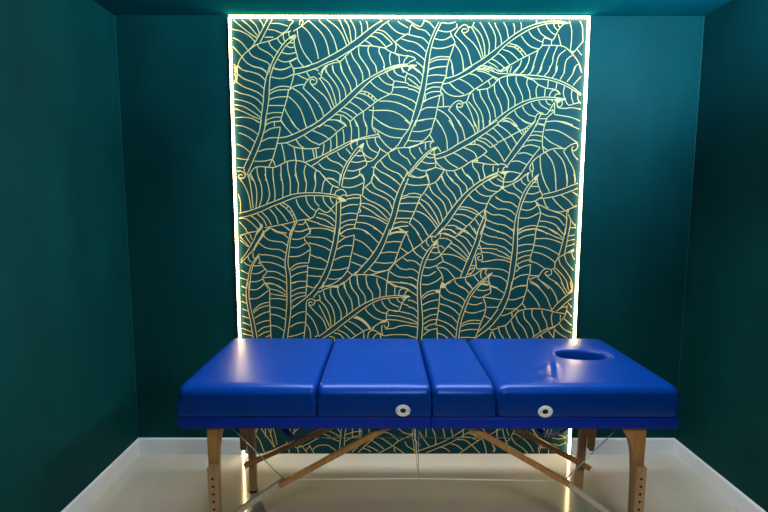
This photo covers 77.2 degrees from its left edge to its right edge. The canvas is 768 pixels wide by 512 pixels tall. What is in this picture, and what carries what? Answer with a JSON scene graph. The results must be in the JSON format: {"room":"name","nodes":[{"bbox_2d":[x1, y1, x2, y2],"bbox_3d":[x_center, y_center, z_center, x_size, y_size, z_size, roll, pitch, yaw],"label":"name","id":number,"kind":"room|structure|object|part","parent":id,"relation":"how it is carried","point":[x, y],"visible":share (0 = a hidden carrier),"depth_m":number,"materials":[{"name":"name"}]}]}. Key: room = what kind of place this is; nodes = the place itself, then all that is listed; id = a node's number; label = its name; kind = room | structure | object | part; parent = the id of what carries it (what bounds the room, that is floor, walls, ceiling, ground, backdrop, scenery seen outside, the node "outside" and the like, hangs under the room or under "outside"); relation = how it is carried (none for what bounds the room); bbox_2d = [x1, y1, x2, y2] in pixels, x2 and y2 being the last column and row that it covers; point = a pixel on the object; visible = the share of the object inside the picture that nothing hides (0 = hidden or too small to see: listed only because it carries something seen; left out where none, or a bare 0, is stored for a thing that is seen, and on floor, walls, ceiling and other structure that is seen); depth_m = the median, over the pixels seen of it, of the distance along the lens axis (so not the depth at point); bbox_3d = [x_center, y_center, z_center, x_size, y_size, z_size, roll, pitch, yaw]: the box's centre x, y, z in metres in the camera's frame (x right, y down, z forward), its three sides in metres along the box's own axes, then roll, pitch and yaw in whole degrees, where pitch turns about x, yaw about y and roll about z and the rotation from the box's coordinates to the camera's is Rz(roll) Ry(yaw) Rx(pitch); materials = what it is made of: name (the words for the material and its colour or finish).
{"room":"massage room","nodes":[
{"label":"massage room","id":0,"kind":"room"},
{"bbox_2d":[0,0,137,511],"bbox_3d":[-1.501,0.172,0.590,0.100,2.485,4.300,0,6,0],"label":"wall","id":1,"kind":"structure","parent":0,"point":[68,410],"depth_m":2.16,"materials":[{"name":"teal paint"}]},
{"bbox_2d":[61,439,139,511],"bbox_3d":[-1.446,1.359,0.714,0.012,0.098,4.288,0,6,0],"label":"baseboard","id":2,"kind":"structure","parent":1,"relation":"attached to","point":[91,493],"depth_m":2.48,"materials":[{"name":"white paint"}]},
{"bbox_2d":[115,15,703,437],"bbox_3d":[0.136,-0.066,2.780,3.379,2.485,0.100,0,6,0],"label":"wall","id":3,"kind":"structure","parent":0,"point":[644,71],"depth_m":2.70,"materials":[{"name":"teal paint"}]},
{"bbox_2d":[114,15,138,437],"bbox_3d":[-1.452,-0.111,2.721,0.003,2.387,0.003,0,6,0],"label":"trim","id":4,"kind":"structure","parent":3,"relation":"attached to","point":[114,15],"depth_m":2.71,"materials":[{"name":"teal paint"}]},
{"bbox_2d":[138,438,241,453],"bbox_3d":[-1.150,1.125,2.852,0.610,0.098,0.012,0,6,0],"label":"baseboard","id":5,"kind":"structure","parent":3,"relation":"attached to","point":[147,445],"depth_m":2.85,"materials":[{"name":"white paint"}]},
{"bbox_2d":[231,18,586,453],"bbox_3d":[0.134,-0.051,2.728,1.917,2.467,0.005,0,6,0],"label":"decorative panel","id":6,"kind":"object","parent":3,"relation":"attached to","point":[419,179],"visible":0.94,"depth_m":2.69,"materials":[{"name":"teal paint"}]},
{"bbox_2d":[228,15,590,454],"bbox_3d":[0.134,-0.058,2.720,1.944,2.480,0.019,0,6,0],"label":"led light strip","id":7,"kind":"object","parent":3,"relation":"attached to","point":[587,17],"visible":0.91,"depth_m":2.62,"materials":[{"name":"plastic"}]},
{"bbox_2d":[229,18,243,453],"bbox_3d":[-0.831,-0.052,2.718,0.008,2.468,0.011,0,6,0],"label":"diffuser","id":8,"kind":"object","parent":7,"relation":"attached to","point":[230,31],"depth_m":2.68,"materials":[{"name":"white plastic"}]},
{"bbox_2d":[229,16,589,18],"bbox_3d":[0.136,-1.283,2.585,1.938,0.010,0.011,0,6,0],"label":"diffuser","id":9,"kind":"object","parent":7,"relation":"attached to","point":[259,17],"depth_m":2.58,"materials":[{"name":"white plastic"}]},
{"bbox_2d":[568,18,589,453],"bbox_3d":[1.099,-0.050,2.720,0.008,2.468,0.011,0,6,0],"label":"diffuser","id":10,"kind":"object","parent":7,"relation":"attached to","point":[588,19],"depth_m":2.68,"materials":[{"name":"white plastic"}]},
{"bbox_2d":[571,438,674,454],"bbox_3d":[1.417,1.128,2.855,0.614,0.098,0.012,0,6,0],"label":"baseboard","id":11,"kind":"structure","parent":3,"relation":"attached to","point":[611,446],"depth_m":2.85,"materials":[{"name":"white paint"}]},
{"bbox_2d":[674,18,703,437],"bbox_3d":[1.724,-0.107,2.725,0.003,2.387,0.003,0,6,0],"label":"trim","id":12,"kind":"structure","parent":3,"relation":"attached to","point":[703,18],"depth_m":2.71,"materials":[{"name":"teal paint"}]},
{"bbox_2d":[85,454,737,511],"bbox_3d":[0.137,1.458,0.733,3.379,0.100,4.500,0,6,0],"label":"floor","id":13,"kind":"structure","parent":0,"point":[151,482],"depth_m":2.52,"materials":[{"name":"tile"}]},
{"bbox_2d":[176,338,678,511],"bbox_3d":[0.166,0.841,2.159,1.873,0.817,0.708,0,6,0],"label":"massage table","id":14,"kind":"object","parent":13,"relation":"on","point":[382,385],"visible":1,"depth_m":1.82,"materials":[{"name":"blue leather"}]},
{"bbox_3d":[-0.639,0.850,1.858,0.069,0.423,0.030,0,6,0],"label":"leg","id":15,"kind":"part","parent":14,"relation":"part of","materials":[{"name":"brown wood"}]},
{"bbox_2d":[176,338,333,416],"bbox_3d":[-0.511,0.501,2.107,0.519,0.124,0.673,0,6,0],"label":"cushion","id":16,"kind":"object","parent":14,"relation":"on","point":[248,377],"depth_m":1.82,"materials":[{"name":"blue leather"}]},
{"bbox_3d":[-0.409,0.746,2.485,0.269,0.414,0.036,0,6,0],"label":"carry handle","id":17,"kind":"part","parent":14,"relation":"part of","materials":[{"name":"blue fabric"}]},
{"bbox_3d":[-0.296,0.586,2.117,0.940,0.044,0.660,0,6,0],"label":"frame","id":18,"kind":"part","parent":14,"relation":"part of","materials":[{"name":"blue plastic"}]},
{"bbox_2d":[317,338,431,416],"bbox_3d":[-0.036,0.500,2.108,0.426,0.126,0.673,0,6,0],"label":"cushion","id":19,"kind":"object","parent":14,"relation":"on","point":[357,377],"depth_m":1.84,"materials":[{"name":"blue leather"}]},
{"bbox_2d":[420,339,495,416],"bbox_3d":[0.297,0.501,2.108,0.236,0.126,0.673,0,6,0],"label":"cushion","id":20,"kind":"object","parent":14,"relation":"on","point":[460,383],"depth_m":1.84,"materials":[{"name":"blue leather"}]},
{"bbox_3d":[0.875,0.736,2.486,0.229,0.392,0.036,0,6,0],"label":"carry handle","id":21,"kind":"part","parent":14,"relation":"part of","materials":[{"name":"blue fabric"}]},
{"bbox_3d":[0.636,0.587,2.118,0.922,0.044,0.660,0,6,0],"label":"frame","id":22,"kind":"part","parent":14,"relation":"part of","materials":[{"name":"blue plastic"}]},
{"bbox_2d":[468,339,678,416],"bbox_3d":[0.758,0.521,2.111,0.689,0.169,0.673,0,6,0],"label":"cushion","id":23,"kind":"object","parent":14,"relation":"on","point":[526,377],"depth_m":1.82,"materials":[{"name":"blue leather"}]},
{"bbox_3d":[0.949,0.852,1.860,0.096,0.423,0.030,0,6,0],"label":"leg","id":24,"kind":"part","parent":14,"relation":"part of","materials":[{"name":"brown wood"}]},
{"bbox_2d":[93,0,730,15],"bbox_3d":[0.140,-1.111,0.452,3.379,0.100,4.500,0,6,0],"label":"ceiling","id":25,"kind":"structure","parent":0,"point":[116,7],"depth_m":2.48,"materials":[{"name":"teal paint"}]},
{"bbox_2d":[675,0,767,511],"bbox_3d":[1.778,0.175,0.595,0.100,2.485,4.300,0,6,0],"label":"wall","id":26,"kind":"structure","parent":0,"point":[722,414],"depth_m":2.39,"materials":[{"name":"teal paint"}]},
{"bbox_2d":[673,439,765,511],"bbox_3d":[1.721,1.362,0.718,0.012,0.098,4.288,0,6,0],"label":"baseboard","id":27,"kind":"structure","parent":26,"relation":"attached to","point":[713,479],"depth_m":2.49,"materials":[{"name":"white paint"}]}
]}

